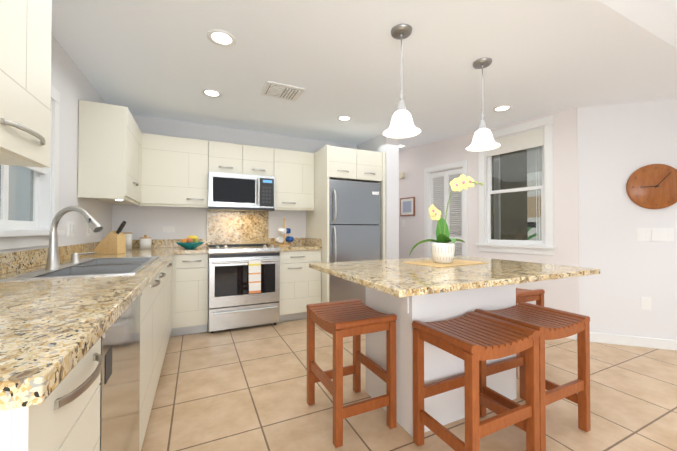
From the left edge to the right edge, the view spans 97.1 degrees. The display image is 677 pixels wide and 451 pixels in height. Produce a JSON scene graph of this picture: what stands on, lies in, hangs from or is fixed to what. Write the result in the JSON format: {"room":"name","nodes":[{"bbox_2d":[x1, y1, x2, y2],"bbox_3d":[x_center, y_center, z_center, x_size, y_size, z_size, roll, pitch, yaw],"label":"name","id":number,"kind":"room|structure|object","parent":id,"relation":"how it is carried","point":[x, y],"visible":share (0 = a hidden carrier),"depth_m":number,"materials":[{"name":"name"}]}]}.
{"room":"kitchen","nodes":[
{"label":"kitchen","id":0,"kind":"room"},
{"bbox_2d":[0,34,111,252],"bbox_3d":[-0.885,-0.979,-0.263,0.100,4.200,8.250,0,-1,-25],"label":"wall","id":1,"kind":"structure","parent":0,"point":[71,84],"depth_m":2.28,"materials":[{"name":"white paint"}]},
{"bbox_2d":[0,0,51,167],"bbox_3d":[-1.166,-0.716,0.846,0.334,0.960,0.620,0,-1,-25],"label":"upper cabinet","id":2,"kind":"object","parent":1,"relation":"attached to","point":[25,25],"depth_m":1.02,"materials":[{"name":"beige wood"}]},
{"bbox_2d":[0,84,64,249],"bbox_3d":[-1.723,-0.400,1.553,0.145,1.035,1.080,0,-1,-25],"label":"window","id":3,"kind":"structure","parent":1,"relation":"in","point":[43,204],"depth_m":1.89,"materials":[{"name":"white wood"}]},
{"bbox_2d":[68,221,73,236],"bbox_3d":[-2.033,0.021,2.275,0.008,0.120,0.115,0,-1,-25],"label":"outlet","id":4,"kind":"object","parent":1,"relation":"attached to","point":[71,228],"depth_m":2.27,"materials":[{"name":"white plastic"}]},
{"bbox_2d":[0,241,155,299],"bbox_3d":[-1.538,0.281,1.888,0.568,0.290,3.573,0,-1,-25],"label":"backsplash","id":5,"kind":"structure","parent":1,"relation":"attached to","point":[9,261],"depth_m":1.73,"materials":[{"name":"beige stone"}]},
{"bbox_2d":[86,223,89,235],"bbox_3d":[-2.204,0.025,2.637,0.008,0.120,0.075,0,-1,-25],"label":"outlet","id":6,"kind":"object","parent":1,"relation":"attached to","point":[87,227],"depth_m":2.61,"materials":[{"name":"white plastic"}]},
{"bbox_2d":[78,100,143,203],"bbox_3d":[-2.106,-0.633,2.817,0.324,0.760,0.768,0,-1,-25],"label":"upper cabinet","id":7,"kind":"object","parent":1,"relation":"attached to","point":[110,141],"depth_m":2.49,"materials":[{"name":"beige wood"}]},
{"bbox_2d":[112,115,356,239],"bbox_3d":[-1.066,-0.202,4.152,3.360,2.750,0.100,0,-1,-25],"label":"wall","id":8,"kind":"structure","parent":0,"point":[152,221],"depth_m":3.75,"materials":[{"name":"white paint"}]},
{"bbox_2d":[163,226,173,231],"bbox_3d":[-2.055,0.037,3.621,0.120,0.075,0.008,0,-1,-25],"label":"outlet","id":9,"kind":"object","parent":8,"relation":"attached to","point":[165,228],"depth_m":3.62,"materials":[{"name":"white plastic"}]},
{"bbox_2d":[140,133,207,207],"bbox_3d":[-1.902,-0.625,3.510,0.673,0.760,0.345,0,-1,-25],"label":"upper cabinet","id":10,"kind":"object","parent":8,"relation":"attached to","point":[175,168],"depth_m":3.35,"materials":[{"name":"beige wood"}]},
{"bbox_2d":[132,238,303,247],"bbox_3d":[-1.508,0.210,3.869,2.278,0.100,0.020,0,-1,-25],"label":"backsplash","id":11,"kind":"structure","parent":8,"relation":"attached to","point":[135,243],"depth_m":3.62,"materials":[{"name":"beige stone"}]},
{"bbox_2d":[208,141,243,173],"bbox_3d":[-1.423,-0.817,3.740,0.385,0.370,0.344,0,-1,-25],"label":"upper cabinet","id":12,"kind":"object","parent":8,"relation":"attached to","point":[223,157],"depth_m":3.58,"materials":[{"name":"beige wood"}]},
{"bbox_2d":[207,172,274,211],"bbox_3d":[-1.223,-0.412,3.762,0.766,0.430,0.435,0,-1,-25],"label":"microwave","id":13,"kind":"object","parent":12,"relation":"attached to","point":[239,192],"visible":1,"depth_m":3.60,"materials":[{"name":"metal"}]},
{"bbox_2d":[244,145,271,175],"bbox_3d":[-1.075,-0.815,3.905,0.385,0.370,0.344,0,-1,-25],"label":"upper cabinet","id":14,"kind":"object","parent":8,"relation":"attached to","point":[257,160],"depth_m":3.74,"materials":[{"name":"beige wood"}]},
{"bbox_2d":[272,148,315,211],"bbox_3d":[-0.651,-0.618,4.103,0.548,0.760,0.345,0,-1,-25],"label":"upper cabinet","id":15,"kind":"object","parent":8,"relation":"attached to","point":[294,172],"depth_m":3.95,"materials":[{"name":"beige wood"}]},
{"bbox_2d":[304,236,319,247],"bbox_3d":[-0.355,0.212,4.073,0.020,0.100,0.598,0,-1,-25],"label":"backsplash","id":16,"kind":"structure","parent":8,"relation":"attached to","point":[308,240],"depth_m":4.09,"materials":[{"name":"beige stone"}]},
{"bbox_2d":[316,145,359,187],"bbox_3d":[-0.107,-0.802,4.131,0.394,0.390,0.764,0,-1,-25],"label":"upper cabinet","id":17,"kind":"object","parent":8,"relation":"attached to","point":[332,162],"depth_m":3.80,"materials":[{"name":"beige wood"}]},
{"bbox_2d":[352,150,383,183],"bbox_3d":[0.249,-0.800,4.299,0.394,0.390,0.764,0,-1,-25],"label":"upper cabinet","id":18,"kind":"object","parent":8,"relation":"attached to","point":[371,162],"depth_m":3.97,"materials":[{"name":"beige wood"}]},
{"bbox_2d":[51,0,676,181],"bbox_3d":[1.837,-1.988,3.113,8.300,1.600,12.000,0,-1,-25],"label":"ceiling","id":19,"kind":"structure","parent":0,"point":[170,60],"depth_m":2.21,"materials":[{"name":"white paint"}]},
{"bbox_2d":[201,89,221,97],"bbox_3d":[-1.206,-1.265,2.848,0.179,0.014,0.179,0,-1,-31],"label":"recessed light","id":20,"kind":"object","parent":19,"relation":"in","point":[208,92],"depth_m":2.84,"materials":[{"name":"white"}]},
{"bbox_2d":[207,29,235,46],"bbox_3d":[-0.772,-1.242,1.980,0.179,0.014,0.179,0,-1,-31],"label":"recessed light","id":21,"kind":"object","parent":19,"relation":"in","point":[220,37],"depth_m":1.97,"materials":[{"name":"white"}]},
{"bbox_2d":[261,81,304,100],"bbox_3d":[-0.523,-1.249,2.784,0.340,0.028,0.300,0,-1,-25],"label":"ceiling vent","id":22,"kind":"object","parent":19,"relation":"in","point":[281,91],"visible":1,"depth_m":2.75,"materials":[{"name":"white metal"}]},
{"bbox_2d":[337,116,351,120],"bbox_3d":[0.070,-1.259,3.496,0.179,0.014,0.179,0,-1,-31],"label":"recessed light","id":23,"kind":"object","parent":19,"relation":"in","point":[341,118],"depth_m":3.50,"materials":[{"name":"white"}]},
{"bbox_2d":[383,24,420,137],"bbox_3d":[0.395,-0.906,1.871,0.232,0.642,0.232,0,-1,-25],"label":"pendant light","id":24,"kind":"object","parent":19,"relation":"hanging from","point":[402,125],"visible":1,"depth_m":1.86,"materials":[{"name":"white glass"}]},
{"bbox_2d":[466,57,499,150],"bbox_3d":[1.072,-0.906,2.227,0.232,0.636,0.232,0,-1,-25],"label":"pendant light","id":25,"kind":"object","parent":19,"relation":"hanging from","point":[483,139],"visible":1,"depth_m":2.21,"materials":[{"name":"white glass"}]},
{"bbox_2d":[493,105,511,111],"bbox_3d":[1.708,-1.227,3.121,0.179,0.014,0.179,0,-1,-31],"label":"recessed light","id":26,"kind":"object","parent":19,"relation":"in","point":[501,108],"depth_m":3.12,"materials":[{"name":"white"}]},
{"bbox_2d":[357,134,398,258],"bbox_3d":[0.559,-0.199,4.412,0.200,2.750,0.820,0,-1,-25],"label":"wall","id":27,"kind":"structure","parent":0,"point":[389,146],"depth_m":4.05,"materials":[{"name":"white paint"}]},
{"bbox_2d":[141,318,676,450],"bbox_3d":[1.837,1.185,3.076,8.300,0.050,12.000,0,-1,-25],"label":"floor","id":28,"kind":"structure","parent":0,"point":[241,389],"depth_m":1.95,"materials":[{"name":"tile"}]},
{"bbox_2d":[0,340,101,450],"bbox_3d":[-0.830,0.695,0.480,0.630,0.870,0.380,0,-1,-25],"label":"base cabinet","id":29,"kind":"object","parent":28,"relation":"on","point":[70,421],"depth_m":0.57,"materials":[{"name":"beige wood"}]},
{"bbox_2d":[0,252,175,415],"bbox_3d":[-1.359,0.253,1.621,0.663,0.040,2.935,0,-1,-25],"label":"countertop","id":30,"kind":"structure","parent":29,"relation":"on","point":[49,325],"depth_m":0.72,"materials":[{"name":"beige stone"}]},
{"bbox_2d":[45,206,102,269],"bbox_3d":[-1.466,0.062,1.726,0.281,0.335,0.528,0,-1,-25],"label":"faucet","id":31,"kind":"object","parent":30,"relation":"on","point":[53,262],"depth_m":1.59,"materials":[{"name":"silver metal"}]},
{"bbox_2d":[0,256,158,280],"bbox_3d":[-1.407,0.326,1.793,0.470,0.198,1.000,0,-1,-25],"label":"sink","id":32,"kind":"object","parent":30,"relation":"in","point":[89,267],"depth_m":1.75,"materials":[{"name":"silver metal"}]},
{"bbox_2d":[93,221,125,253],"bbox_3d":[-2.032,0.097,2.686,0.265,0.295,0.100,0,-1,2],"label":"knife block","id":33,"kind":"object","parent":30,"relation":"on","point":[112,242],"visible":1,"depth_m":2.64,"materials":[{"name":"brown wood"}]},
{"bbox_2d":[99,292,141,450],"bbox_3d":[-1.032,0.701,0.926,0.628,0.868,0.594,0,-1,-25],"label":"dishwasher","id":34,"kind":"object","parent":28,"relation":"on","point":[119,384],"visible":0.38,"depth_m":1.00,"materials":[{"name":"grey"}]},
{"bbox_2d":[139,280,167,450],"bbox_3d":[-1.430,0.795,1.744,0.630,0.700,1.220,0,-1,-25],"label":"base cabinet","id":35,"kind":"object","parent":28,"relation":"on","point":[154,306],"depth_m":1.68,"materials":[{"name":"beige wood"}]},
{"bbox_2d":[156,256,175,341],"bbox_3d":[-1.840,0.720,2.640,0.655,0.870,0.750,0,-1,-25],"label":"base cabinet","id":36,"kind":"object","parent":28,"relation":"on","point":[169,273],"depth_m":3.01,"materials":[{"name":"beige wood"}]},
{"bbox_2d":[176,252,207,335],"bbox_3d":[-1.694,0.729,3.436,0.340,0.870,0.598,0,-1,-25],"label":"base cabinet","id":37,"kind":"object","parent":28,"relation":"on","point":[191,271],"depth_m":3.18,"materials":[{"name":"beige wood"}]},
{"bbox_2d":[126,248,207,255],"bbox_3d":[-1.981,0.273,3.303,0.978,0.040,0.638,0,-1,-25],"label":"countertop","id":38,"kind":"structure","parent":37,"relation":"on","point":[179,251],"depth_m":3.16,"materials":[{"name":"beige stone"}]},
{"bbox_2d":[125,232,131,248],"bbox_3d":[-2.340,0.160,3.312,0.095,0.184,0.095,0,-1,20],"label":"canister","id":39,"kind":"object","parent":38,"relation":"on","point":[128,234],"depth_m":3.28,"materials":[{"name":"white ceramic"}]},
{"bbox_2d":[139,235,151,248],"bbox_3d":[-2.200,0.175,3.411,0.115,0.157,0.115,0,-1,20],"label":"canister","id":40,"kind":"object","parent":38,"relation":"on","point":[145,242],"depth_m":3.37,"materials":[{"name":"white ceramic"}]},
{"bbox_2d":[176,235,203,248],"bbox_3d":[-1.690,0.178,3.409,0.290,0.149,0.290,0,-1,-25],"label":"fruit bowl","id":41,"kind":"object","parent":38,"relation":"on","point":[191,242],"visible":1,"depth_m":3.34,"materials":[{"name":"teal ceramic"}]},
{"bbox_2d":[207,244,279,332],"bbox_3d":[-1.162,0.691,3.621,0.774,0.952,0.726,0,-1,-25],"label":"range","id":42,"kind":"object","parent":28,"relation":"on","point":[243,285],"visible":0.98,"depth_m":3.33,"materials":[{"name":"metal"}]},
{"bbox_2d":[248,260,260,293],"bbox_3d":[-0.937,0.561,3.345,0.130,0.365,0.032,0,-1,-25],"label":"towel","id":43,"kind":"object","parent":42,"relation":"hanging from","point":[254,281],"depth_m":3.33,"materials":[{"name":"white fabric"}]},
{"bbox_2d":[279,252,323,321],"bbox_3d":[-0.591,0.736,3.958,0.540,0.870,0.598,0,-1,-25],"label":"base cabinet","id":44,"kind":"object","parent":28,"relation":"on","point":[301,285],"depth_m":3.68,"materials":[{"name":"beige wood"}]},
{"bbox_2d":[268,244,323,251],"bbox_3d":[-0.590,0.281,3.961,0.540,0.040,0.638,0,-1,-25],"label":"countertop","id":45,"kind":"structure","parent":44,"relation":"on","point":[293,247],"depth_m":3.75,"materials":[{"name":"beige stone"}]},
{"bbox_2d":[275,218,293,245],"bbox_3d":[-0.724,0.074,4.012,0.160,0.371,0.266,0,-1,27],"label":"mug tree","id":46,"kind":"object","parent":45,"relation":"on","point":[284,230],"visible":0.98,"depth_m":3.98,"materials":[{"name":"white ceramic"}]},
{"bbox_2d":[306,299,396,447],"bbox_3d":[0.061,0.825,1.819,0.380,0.641,0.461,0,-1,-25],"label":"stool","id":47,"kind":"object","parent":28,"relation":"on","point":[342,319],"visible":1,"depth_m":1.69,"materials":[{"name":"brown wood"}]},
{"bbox_2d":[329,179,380,304],"bbox_3d":[0.089,0.296,4.174,0.766,1.755,0.798,0,-1,-25],"label":"fridge","id":48,"kind":"object","parent":28,"relation":"on","point":[354,220],"visible":0.54,"depth_m":3.85,"materials":[{"name":"grey metal"}]},
{"bbox_2d":[366,284,516,436],"bbox_3d":[0.684,0.707,2.038,0.876,0.882,0.500,0,-1,-25],"label":"kitchen island","id":49,"kind":"object","parent":28,"relation":"on","point":[447,407],"depth_m":1.75,"materials":[{"name":"white"}]},
{"bbox_2d":[309,256,599,299],"bbox_3d":[0.619,0.248,1.774,1.345,0.027,0.950,0,-1,-25],"label":"island countertop","id":50,"kind":"structure","parent":49,"relation":"on","point":[399,279],"depth_m":1.48,"materials":[{"name":"beige stone"}]},
{"bbox_2d":[402,259,487,266],"bbox_3d":[0.690,0.234,1.935,0.460,0.003,0.299,0,-1,-29],"label":"place mat","id":51,"kind":"object","parent":50,"relation":"on","point":[455,262],"visible":0.81,"depth_m":1.87,"materials":[{"name":"beige fabric"}]},
{"bbox_2d":[409,174,482,262],"bbox_3d":[0.728,-0.055,1.973,0.459,0.577,0.285,0,-1,-25],"label":"orchid pot","id":52,"kind":"object","parent":51,"relation":"on","point":[442,248],"visible":1,"depth_m":1.91,"materials":[{"name":"white ceramic"}]},
{"bbox_2d":[412,311,539,450],"bbox_3d":[0.678,0.821,1.508,0.461,0.641,0.380,0,-1,-25],"label":"stool","id":53,"kind":"object","parent":28,"relation":"on","point":[471,339],"visible":1,"depth_m":1.43,"materials":[{"name":"brown wood"}]},
{"bbox_2d":[516,288,544,377],"bbox_3d":[1.396,0.833,2.539,0.380,0.641,0.461,0,-1,-25],"label":"stool","id":54,"kind":"object","parent":28,"relation":"on","point":[527,295],"visible":0.17,"depth_m":2.36,"materials":[{"name":"brown wood"}]},
{"bbox_2d":[475,302,590,450],"bbox_3d":[1.120,0.824,1.745,0.461,0.641,0.380,0,-1,-25],"label":"stool","id":55,"kind":"object","parent":28,"relation":"on","point":[547,323],"visible":0.79,"depth_m":1.67,"materials":[{"name":"brown wood"}]},
{"bbox_2d":[399,107,579,313],"bbox_3d":[0.996,-0.187,5.436,1.381,2.750,5.552,0,-1,-25],"label":"wall","id":56,"kind":"structure","parent":0,"point":[562,294],"depth_m":3.50,"materials":[{"name":"white paint"}]},
{"bbox_2d":[399,172,404,178],"bbox_3d":[1.033,-0.842,5.000,0.052,0.090,0.161,0,-1,-34],"label":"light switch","id":57,"kind":"object","parent":56,"relation":"attached to","point":[402,175],"depth_m":4.95,"materials":[{"name":"white plastic"}]},
{"bbox_2d":[400,197,414,215],"bbox_3d":[1.126,-0.319,4.888,0.022,0.300,0.300,0,-1,-35],"label":"framed picture","id":58,"kind":"object","parent":56,"relation":"attached to","point":[407,206],"visible":1,"depth_m":4.87,"materials":[{"name":"brown wood"}]},
{"bbox_2d":[424,160,467,256],"bbox_3d":[1.573,0.143,4.342,0.116,2.065,0.710,0,-1,-35],"label":"closet door","id":59,"kind":"structure","parent":56,"relation":"in","point":[448,173],"depth_m":4.33,"materials":[{"name":"white wood"}]},
{"bbox_2d":[476,115,556,254],"bbox_3d":[2.098,-0.436,3.581,0.150,1.504,0.878,0,-1,-35],"label":"window","id":60,"kind":"structure","parent":56,"relation":"in","point":[530,134],"depth_m":3.52,"materials":[{"name":"white wood"}]},
{"bbox_2d":[578,98,676,339],"bbox_3d":[4.566,-0.948,2.365,4.500,4.200,0.100,0,-1,20],"label":"wall","id":61,"kind":"structure","parent":0,"point":[619,144],"depth_m":2.93,"materials":[{"name":"white paint"}]},
{"bbox_2d":[576,332,676,350],"bbox_3d":[4.514,1.104,2.311,3.088,0.095,3.120,0,-1,-25],"label":"baseboard","id":62,"kind":"structure","parent":61,"relation":"attached to","point":[655,343],"depth_m":2.89,"materials":[{"name":"white wood"}]},
{"bbox_2d":[641,297,650,309],"bbox_3d":[2.945,0.738,2.867,0.068,0.118,0.008,0,-1,20],"label":"outlet","id":63,"kind":"object","parent":61,"relation":"attached to","point":[645,301],"depth_m":2.86,"materials":[{"name":"white plastic"}]},
{"bbox_2d":[626,164,676,208],"bbox_3d":[3.007,-0.378,2.838,0.430,0.430,0.036,0,-1,20],"label":"clock","id":64,"kind":"object","parent":61,"relation":"attached to","point":[652,186],"visible":1,"depth_m":2.83,"materials":[{"name":"brown wood"}]},
{"bbox_2d":[636,228,673,240],"bbox_3d":[3.011,0.079,2.851,0.273,0.116,0.008,0,-1,20],"label":"light switch","id":65,"kind":"object","parent":61,"relation":"attached to","point":[654,234],"depth_m":2.85,"materials":[{"name":"white plastic"}]},
{"label":"outside","id":66,"kind":"structure","parent":0,"visible":0},
{"bbox_2d":[8,165,15,219],"bbox_3d":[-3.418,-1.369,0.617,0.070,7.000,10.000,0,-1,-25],"label":"window frame","id":67,"kind":"structure","parent":66,"point":[12,171],"depth_m":5.05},
{"bbox_2d":[434,150,541,240],"bbox_3d":[2.921,-2.286,7.699,5.011,9.000,5.662,0,-1,-25],"label":"outside view","id":68,"kind":"structure","parent":66,"point":[518,199],"depth_m":4.73,"materials":[{"name":"grey"}]}
]}

